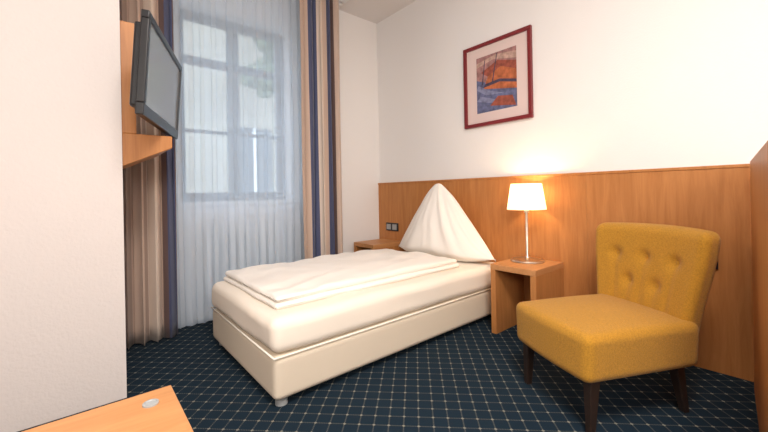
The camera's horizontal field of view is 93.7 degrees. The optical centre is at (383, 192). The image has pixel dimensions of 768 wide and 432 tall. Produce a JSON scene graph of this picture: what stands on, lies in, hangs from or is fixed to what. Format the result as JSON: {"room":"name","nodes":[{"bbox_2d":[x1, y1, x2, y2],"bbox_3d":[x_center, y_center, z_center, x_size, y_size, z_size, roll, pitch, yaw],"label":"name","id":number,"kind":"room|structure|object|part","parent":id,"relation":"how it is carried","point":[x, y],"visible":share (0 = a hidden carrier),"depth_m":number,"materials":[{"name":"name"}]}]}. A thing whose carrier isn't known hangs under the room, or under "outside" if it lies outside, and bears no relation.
{"room":"hotel room","nodes":[
{"label":"hotel room","id":0,"kind":"room"},
{"bbox_2d":[0,0,126,431],"bbox_3d":[-2.384,-0.438,1.626,1.870,3.020,0.990,-1,0,-40],"label":"wall","id":1,"kind":"structure","parent":0,"point":[63,325],"depth_m":1.69,"materials":[{"name":"white paint"}]},
{"bbox_2d":[120,20,171,168],"bbox_3d":[-1.455,-0.517,2.151,0.230,0.759,0.550,-1,0,-40],"label":"shelf","id":2,"kind":"object","parent":1,"relation":"attached to","point":[136,148],"visible":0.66,"depth_m":1.89,"materials":[{"name":"brown wood"}]},
{"bbox_3d":[-1.449,-0.224,2.151,0.230,0.174,0.550,-1,0,-40],"label":"shelf","id":3,"kind":"part","parent":2,"relation":"part of","materials":[{"name":"brown wood"}]},
{"bbox_2d":[129,9,181,138],"bbox_3d":[-1.227,-0.580,1.943,0.123,0.470,0.760,-1,0,-20],"label":"flat-screen tv","id":4,"kind":"object","parent":2,"relation":"attached to","point":[156,72],"visible":1,"depth_m":1.75,"materials":[{"name":"black plastic"}]},
{"bbox_2d":[339,10,376,57],"bbox_3d":[-1.162,-1.772,3.558,2.530,0.400,0.350,-1,0,-40],"label":"wall","id":5,"kind":"structure","parent":0,"point":[357,34],"depth_m":4.06,"materials":[{"name":"white paint"}]},
{"bbox_2d":[339,47,379,197],"bbox_3d":[-0.604,-0.762,4.013,1.120,1.640,0.350,-1,0,-40],"label":"wall pier","id":6,"kind":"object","parent":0,"point":[359,122],"visible":0.29,"depth_m":4.06,"materials":[{"name":"white paint"}]},
{"bbox_2d":[342,197,378,252],"bbox_3d":[-1.117,0.557,3.558,2.530,0.980,0.350,-1,0,-40],"label":"wall","id":7,"kind":"structure","parent":0,"point":[360,216],"depth_m":4.04,"materials":[{"name":"white paint"}]},
{"bbox_2d":[339,0,415,23],"bbox_3d":[-0.325,-2.038,1.113,4.600,0.100,5.270,-1,0,-40],"label":"ceiling","id":8,"kind":"structure","parent":0,"point":[375,11],"depth_m":3.88,"materials":[{"name":"white paint"}]},
{"bbox_2d":[339,0,348,5],"bbox_3d":[-1.139,-1.958,3.085,1.940,0.030,0.165,-1,0,-40],"label":"rail","id":9,"kind":"object","parent":8,"relation":"attached to","point":[340,1],"visible":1,"depth_m":3.68,"materials":[{"name":"white metal"}]},
{"bbox_2d":[119,0,177,348],"bbox_3d":[-1.657,-0.442,2.531,0.339,2.970,0.114,-1,0,-40],"label":"striped curtain","id":10,"kind":"object","parent":9,"relation":"hanging from","point":[149,186],"visible":0.57,"depth_m":2.54,"materials":[{"name":"beige fabric"}]},
{"bbox_2d":[173,0,304,328],"bbox_3d":[-1.170,-0.454,3.124,1.359,2.965,0.056,-1,0,-40],"label":"sheer curtain","id":11,"kind":"object","parent":9,"relation":"hanging from","point":[239,179],"visible":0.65,"depth_m":3.04,"materials":[{"name":"white fabric"}]},
{"bbox_2d":[299,0,342,258],"bbox_3d":[-0.587,-0.463,3.473,0.468,2.970,0.120,-1,0,-40],"label":"striped curtain","id":12,"kind":"object","parent":9,"relation":"hanging from","point":[319,19],"visible":0.83,"depth_m":3.45,"materials":[{"name":"fabric"}]},
{"bbox_2d":[18,315,758,431],"bbox_3d":[-0.265,1.081,1.113,4.600,0.100,5.270,-1,0,-40],"label":"floor","id":13,"kind":"structure","parent":0,"point":[469,377],"depth_m":1.82,"materials":[{"name":"carpet"}]},
{"bbox_2d":[22,385,193,431],"bbox_3d":[-0.765,0.788,0.333,1.138,0.505,0.815,-1,0,-40],"label":"desk","id":14,"kind":"object","parent":13,"relation":"on","point":[158,410],"visible":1,"depth_m":0.86,"materials":[{"name":"brown wood"}]},
{"bbox_2d":[211,183,495,406],"bbox_3d":[-0.108,0.476,2.737,1.997,1.104,1.133,-1,0,-40],"label":"bed","id":15,"kind":"object","parent":13,"relation":"on","point":[297,326],"visible":0.99,"depth_m":2.23,"materials":[{"name":"beige fabric"}]},
{"bbox_2d":[225,249,456,301],"bbox_3d":[-0.274,0.540,2.684,1.498,0.063,0.893,-1,0,-40],"label":"duvet","id":16,"kind":"object","parent":15,"relation":"on","point":[304,280],"depth_m":2.40,"materials":[{"name":"white fabric"}]},
{"bbox_2d":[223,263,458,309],"bbox_3d":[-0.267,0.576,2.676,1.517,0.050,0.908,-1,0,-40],"label":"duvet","id":17,"kind":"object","parent":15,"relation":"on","point":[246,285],"depth_m":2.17,"materials":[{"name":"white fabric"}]},
{"bbox_3d":[-0.109,0.686,2.743,1.995,0.189,1.086,-1,0,-40],"label":"mattress","id":18,"kind":"part","parent":15,"relation":"part of","materials":[{"name":"beige fabric"}]},
{"bbox_2d":[399,183,495,261],"bbox_3d":[0.510,0.246,3.261,0.338,0.667,1.130,-1,0,-40],"label":"pillow","id":19,"kind":"object","parent":15,"relation":"on","point":[439,227],"depth_m":3.11,"materials":[{"name":"white fabric"}]},
{"bbox_2d":[354,239,402,251],"bbox_3d":[-0.056,0.777,3.907,0.415,0.500,0.340,-1,0,-40],"label":"nightstand","id":20,"kind":"object","parent":13,"relation":"on","point":[375,244],"visible":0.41,"depth_m":3.84,"materials":[{"name":"brown wood"}]},
{"bbox_2d":[490,256,563,333],"bbox_3d":[1.041,0.756,2.608,0.415,0.500,0.340,-1,0,-40],"label":"nightstand","id":21,"kind":"object","parent":13,"relation":"on","point":[512,283],"visible":0.66,"depth_m":2.59,"materials":[{"name":"brown wood"}]},
{"bbox_2d":[507,183,546,263],"bbox_3d":[1.059,0.218,2.672,0.276,0.575,0.276,-1,0,-40],"label":"table lamp","id":22,"kind":"object","parent":21,"relation":"on","point":[526,197],"visible":1,"depth_m":2.58,"materials":[{"name":"white fabric"}]},
{"bbox_3d":[1.055,0.026,2.672,0.276,0.190,0.276,-1,0,-40],"label":"lamp shade","id":23,"kind":"part","parent":22,"relation":"part of","materials":[{"name":"fabric"}]},
{"bbox_2d":[516,222,720,431],"bbox_3d":[1.120,0.588,1.814,0.791,0.833,0.623,-1,0,-13],"label":"upholstered armchair","id":24,"kind":"object","parent":13,"relation":"on","point":[645,314],"visible":1,"depth_m":1.63,"materials":[{"name":"yellow fabric"}]},
{"bbox_3d":[0.774,0.891,1.917,0.048,0.240,0.048,-1,0,-13],"label":"leg","id":25,"kind":"part","parent":24,"relation":"part of","materials":[{"name":"black wood"}]},
{"bbox_3d":[0.872,0.889,1.508,0.048,0.240,0.048,-1,0,-13],"label":"leg","id":26,"kind":"part","parent":24,"relation":"part of","materials":[{"name":"black wood"}]},
{"bbox_3d":[1.045,0.668,1.761,0.618,0.227,0.517,-1,0,-13],"label":"seat","id":27,"kind":"part","parent":24,"relation":"part of","materials":[{"name":"yellow fabric"}]},
{"bbox_3d":[1.379,0.452,1.877,0.252,0.570,0.622,-1,0,-13],"label":"backrest","id":28,"kind":"part","parent":24,"relation":"part of","materials":[{"name":"yellow fabric"}]},
{"bbox_3d":[1.344,0.880,1.641,0.087,0.240,0.048,-1,0,-13],"label":"leg","id":29,"kind":"part","parent":24,"relation":"part of","materials":[{"name":"black wood"}]},
{"bbox_2d":[750,141,767,431],"bbox_3d":[1.677,0.419,1.171,0.635,1.150,1.150,-1,0,44],"label":"wood panel","id":30,"kind":"object","parent":13,"relation":"on","point":[758,164],"visible":1,"depth_m":1.31,"materials":[{"name":"brown wood"}]},
{"bbox_2d":[377,0,767,182],"bbox_3d":[1.431,-0.512,2.572,0.120,3.020,5.270,-1,0,-40],"label":"wall","id":31,"kind":"structure","parent":0,"point":[618,84],"depth_m":2.51,"materials":[{"name":"white paint"}]},
{"bbox_2d":[463,25,533,128],"bbox_3d":[0.939,-0.940,3.027,0.029,0.715,0.640,-1,0,-40],"label":"framed picture","id":32,"kind":"object","parent":31,"relation":"attached to","point":[498,71],"visible":1,"depth_m":3.00,"materials":[{"name":"red wood"}]},
{"bbox_2d":[476,45,516,113],"bbox_3d":[0.940,-0.940,3.029,0.002,0.485,0.380,-1,0,-40],"label":"print","id":33,"kind":"object","parent":32,"relation":"attached to","point":[496,70],"depth_m":3.02},
{"bbox_3d":[0.932,-1.282,3.027,0.029,0.030,0.640,-1,0,-40],"label":"rail","id":34,"kind":"part","parent":32,"relation":"part of","materials":[{"name":"red wood"}]},
{"bbox_3d":[0.945,-0.597,3.027,0.029,0.030,0.640,-1,0,-40],"label":"rail","id":35,"kind":"part","parent":32,"relation":"part of","materials":[{"name":"red wood"}]},
{"bbox_2d":[378,164,753,381],"bbox_3d":[0.942,0.436,3.057,0.028,1.143,3.075,-1,0,-40],"label":"wood panelling","id":36,"kind":"object","parent":31,"relation":"attached to","point":[715,198],"visible":0.54,"depth_m":2.33,"materials":[{"name":"brown wood"}]},
{"bbox_2d":[386,222,398,230],"bbox_3d":[0.091,0.379,4.037,0.016,0.090,0.200,-1,0,-40],"label":"power outlet","id":37,"kind":"object","parent":36,"relation":"attached to","point":[389,226],"visible":1,"depth_m":4.02,"materials":[{"name":"black plastic"}]},
{"bbox_3d":[0.346,0.457,3.767,0.022,1.125,1.219,-1,0,-40],"label":"panel","id":38,"kind":"part","parent":36,"relation":"part of","materials":[{"name":"brown wood"}]},
{"bbox_3d":[1.078,0.443,2.900,0.022,1.125,1.049,-1,0,-40],"label":"panel","id":39,"kind":"part","parent":36,"relation":"part of","materials":[{"name":"brown wood"}]},
{"bbox_3d":[0.931,-0.126,3.057,0.028,0.018,3.075,-1,0,-40],"label":"rail","id":40,"kind":"part","parent":36,"relation":"part of","materials":[{"name":"brown wood"}]},
{"bbox_3d":[1.677,0.431,2.192,0.022,1.125,0.804,-1,0,-40],"label":"panel","id":41,"kind":"part","parent":36,"relation":"part of","materials":[{"name":"brown wood"}]}
]}

